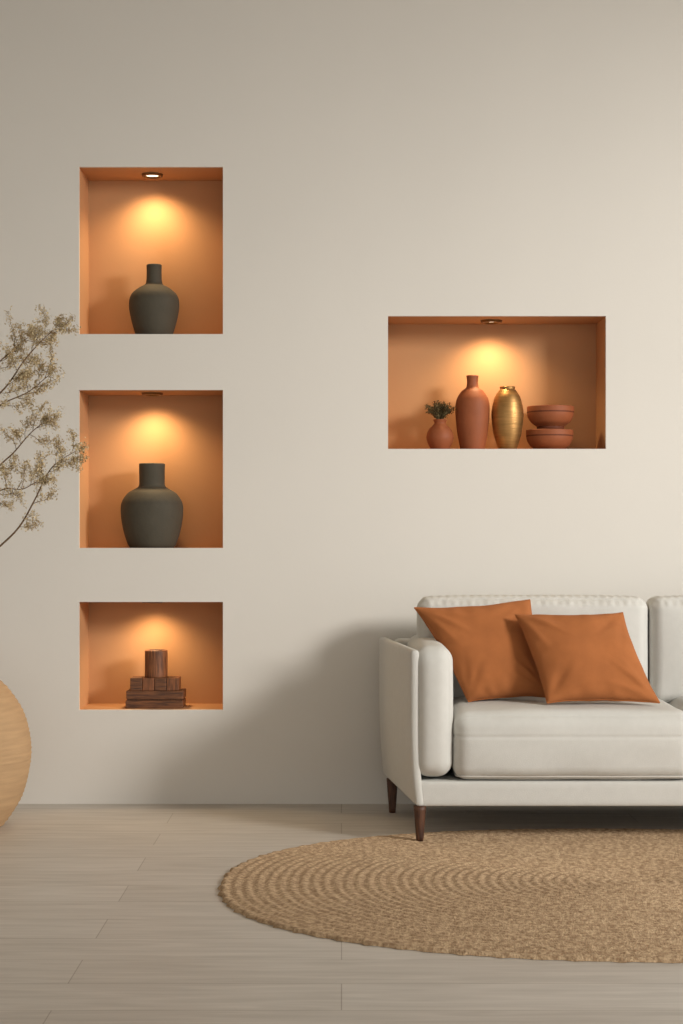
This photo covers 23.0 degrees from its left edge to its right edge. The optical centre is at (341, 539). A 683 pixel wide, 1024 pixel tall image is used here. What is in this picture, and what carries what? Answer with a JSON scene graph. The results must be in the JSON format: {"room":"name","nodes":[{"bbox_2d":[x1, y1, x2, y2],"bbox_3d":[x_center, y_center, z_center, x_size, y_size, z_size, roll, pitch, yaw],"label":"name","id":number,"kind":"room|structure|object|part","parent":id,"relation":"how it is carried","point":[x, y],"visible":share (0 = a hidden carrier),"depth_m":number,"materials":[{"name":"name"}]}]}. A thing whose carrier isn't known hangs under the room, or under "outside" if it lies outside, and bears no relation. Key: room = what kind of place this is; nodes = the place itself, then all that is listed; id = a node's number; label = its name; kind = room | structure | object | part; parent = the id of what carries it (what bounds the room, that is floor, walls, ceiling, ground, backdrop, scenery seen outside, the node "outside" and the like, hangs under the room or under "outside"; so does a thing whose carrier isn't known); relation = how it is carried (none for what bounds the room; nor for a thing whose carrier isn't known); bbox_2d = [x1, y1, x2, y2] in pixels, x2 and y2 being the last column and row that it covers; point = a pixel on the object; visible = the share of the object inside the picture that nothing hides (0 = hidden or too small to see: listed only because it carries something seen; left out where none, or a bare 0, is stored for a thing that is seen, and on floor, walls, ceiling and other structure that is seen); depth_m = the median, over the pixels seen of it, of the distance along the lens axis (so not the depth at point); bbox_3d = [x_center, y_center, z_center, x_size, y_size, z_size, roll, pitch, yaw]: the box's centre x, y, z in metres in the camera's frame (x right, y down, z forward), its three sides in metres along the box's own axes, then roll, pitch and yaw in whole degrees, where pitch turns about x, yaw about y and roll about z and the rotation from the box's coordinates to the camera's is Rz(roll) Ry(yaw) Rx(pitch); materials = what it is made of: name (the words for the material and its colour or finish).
{"room":"living room","nodes":[
{"label":"living room","id":0,"kind":"room"},
{"bbox_2d":[0,0,682,803],"bbox_3d":[0.800,-0.815,8.210,8.400,4.150,0.420,0,0,0],"label":"wall","id":1,"kind":"structure","parent":0,"point":[338,210],"depth_m":8.00,"materials":[{"name":"paint"}]},
{"bbox_2d":[121,463,182,547],"bbox_3d":[-0.922,-0.167,8.155,0.303,0.410,0.303,0,0,-6],"label":"vase","id":2,"kind":"object","parent":1,"relation":"on","point":[151,513],"visible":1,"depth_m":8.05,"materials":[{"name":"ceramic"}]},
{"bbox_2d":[141,172,162,178],"bbox_3d":[-0.921,-1.775,8.165,0.106,0.012,0.106,0,0,0],"label":"recessed light","id":3,"kind":"object","parent":1,"relation":"in","point":[151,175],"visible":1,"depth_m":8.14,"materials":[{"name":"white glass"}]},
{"bbox_2d":[142,392,162,395],"bbox_3d":[-0.921,-0.710,8.165,0.106,0.012,0.106,0,0,0],"label":"recessed light","id":4,"kind":"object","parent":1,"relation":"in","point":[143,393],"visible":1,"depth_m":8.13,"materials":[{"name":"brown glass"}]},
{"bbox_2d":[129,264,178,333],"bbox_3d":[-0.910,-1.160,8.140,0.244,0.354,0.244,0,0,43],"label":"vase","id":5,"kind":"object","parent":1,"relation":"on","point":[153,306],"visible":0.91,"depth_m":8.05,"materials":[{"name":"ceramic"}]},
{"bbox_2d":[126,649,185,707],"bbox_3d":[-0.901,0.672,8.145,0.278,0.278,0.150,0,0,0],"label":"block stack","id":6,"kind":"object","parent":1,"relation":"on","point":[156,689],"visible":1,"depth_m":8.08,"materials":[{"name":"brown wood"}]},
{"bbox_2d":[424,400,456,448],"bbox_3d":[0.477,-0.558,8.129,0.162,0.246,0.152,0,0,0],"label":"potted plant","id":7,"kind":"object","parent":1,"relation":"on","point":[440,435],"visible":0.99,"depth_m":8.09,"materials":[{"name":"ceramic"}]},
{"bbox_2d":[455,375,489,448],"bbox_3d":[0.636,-0.617,8.140,0.171,0.364,0.171,0,0,0],"label":"terracotta vase","id":8,"kind":"object","parent":1,"relation":"on","point":[472,413],"visible":0.92,"depth_m":8.08,"materials":[{"name":"orange ceramic"}]},
{"bbox_2d":[481,319,501,323],"bbox_3d":[0.730,-1.063,8.165,0.106,0.012,0.106,0,0,0],"label":"recessed light","id":9,"kind":"object","parent":1,"relation":"in","point":[486,321],"visible":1,"depth_m":8.13,"materials":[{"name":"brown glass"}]},
{"bbox_2d":[491,386,523,448],"bbox_3d":[0.805,-0.590,8.130,0.157,0.309,0.157,0,0,-9],"label":"vase","id":10,"kind":"object","parent":1,"relation":"on","point":[507,414],"visible":0.89,"depth_m":8.07,"materials":[{"name":"gold metal"}]},
{"bbox_2d":[526,429,572,448],"bbox_3d":[1.012,-0.485,8.150,0.229,0.099,0.229,0,0,0],"label":"terracotta bowl","id":11,"kind":"object","parent":1,"relation":"on","point":[536,438],"visible":0.79,"depth_m":8.06,"materials":[{"name":"orange ceramic"}]},
{"bbox_2d":[527,405,573,428],"bbox_3d":[1.016,-0.591,8.150,0.229,0.116,0.229,0,0,0],"label":"terracotta bowl","id":12,"kind":"object","parent":11,"relation":"on","point":[541,416],"visible":0.94,"depth_m":8.07,"materials":[{"name":"orange ceramic"}]},
{"bbox_2d":[0,804,682,1023],"bbox_3d":[0.750,1.310,3.460,8.500,0.100,9.920,0,0,0],"label":"floor","id":13,"kind":"structure","parent":0,"point":[110,913],"depth_m":5.22,"materials":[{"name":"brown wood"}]},
{"bbox_2d":[0,680,31,826],"bbox_3d":[-1.672,0.883,7.380,0.607,0.754,0.607,0,0,-39],"label":"floor vase","id":14,"kind":"object","parent":13,"relation":"on","point":[15,739],"visible":1,"depth_m":7.26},
{"bbox_2d":[0,304,89,546],"bbox_3d":[-1.738,-0.094,7.372,1.265,1.906,0.368,0,0,0],"label":"blossom branches","id":15,"kind":"object","parent":14,"relation":"in","point":[25,374],"visible":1,"depth_m":7.36,"materials":[{"name":"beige plant"}]},
{"bbox_2d":[217,828,682,962],"bbox_3d":[1.080,1.252,6.120,3.057,0.013,2.270,0,0,0],"label":"jute rug","id":16,"kind":"object","parent":13,"relation":"on","point":[579,894],"visible":1,"depth_m":5.93,"materials":[{"name":"beige wicker"}]},
{"bbox_2d":[379,595,682,840],"bbox_3d":[1.503,0.755,7.387,2.652,1.009,0.985,0,0,0],"label":"sofa","id":17,"kind":"object","parent":13,"relation":"on","point":[439,747],"visible":0.79,"depth_m":6.93,"materials":[{"name":"fabric"}]},
{"bbox_3d":[0.235,1.181,7.750,0.054,0.158,0.054,0,0,0],"label":"leg","id":18,"kind":"part","parent":17,"relation":"part of","materials":[{"name":"brown wood"}]},
{"bbox_3d":[1.508,0.775,7.805,2.535,0.630,0.150,0,0,0],"label":"frame","id":19,"kind":"part","parent":17,"relation":"part of","materials":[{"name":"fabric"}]},
{"bbox_3d":[0.325,1.175,6.955,0.054,0.146,0.054,0,0,0],"label":"leg","id":20,"kind":"part","parent":17,"relation":"part of","materials":[{"name":"brown wood"}]},
{"bbox_2d":[414,599,544,701],"bbox_3d":[0.613,0.482,7.327,0.590,0.440,0.225,0,0,0],"label":"throw pillow","id":21,"kind":"object","parent":17,"relation":"on","point":[492,657],"visible":0.83,"depth_m":7.26,"materials":[{"name":"orange fabric"}]},
{"bbox_2d":[417,595,647,697],"bbox_3d":[0.865,0.495,7.621,1.040,0.489,0.269,0,0,0],"label":"cushion","id":22,"kind":"object","parent":17,"relation":"on","point":[635,610],"depth_m":7.53,"materials":[{"name":"fabric"}]},
{"bbox_3d":[1.503,1.051,7.388,2.386,0.106,0.905,0,0,0],"label":"rail","id":23,"kind":"part","parent":17,"relation":"part of","materials":[{"name":"fabric"}]},
{"bbox_2d":[452,696,682,779],"bbox_3d":[0.963,0.848,7.277,0.999,0.306,0.765,0,0,0],"label":"seat cushion","id":24,"kind":"object","parent":17,"relation":"on","point":[525,737],"depth_m":6.91,"materials":[{"name":"fabric"}]},
{"bbox_2d":[515,612,659,703],"bbox_3d":[1.050,0.503,7.183,0.605,0.379,0.256,0,0,0],"label":"throw pillow","id":25,"kind":"object","parent":17,"relation":"on","point":[594,657],"visible":1,"depth_m":7.11,"materials":[{"name":"orange fabric"}]},
{"bbox_2d":[646,595,682,702],"bbox_3d":[1.976,0.495,7.622,1.169,0.489,0.266,0,0,0],"label":"cushion","id":26,"kind":"object","parent":17,"relation":"on","point":[664,614],"depth_m":7.52,"materials":[{"name":"fabric"}]},
{"bbox_2d":[668,697,682,710],"bbox_3d":[2.009,0.848,7.278,1.086,0.307,0.764,0,0,0],"label":"seat cushion","id":27,"kind":"object","parent":17,"relation":"on","point":[677,702],"depth_m":7.46,"materials":[{"name":"fabric"}]},
{"bbox_2d":[426,419,453,448],"bbox_3d":[0.478,-0.510,8.130,0.133,0.150,0.133,0,0,0],"label":"pot","id":28,"kind":"object","parent":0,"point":[440,436],"depth_m":8.08,"materials":[{"name":"ceramic"}]}
]}

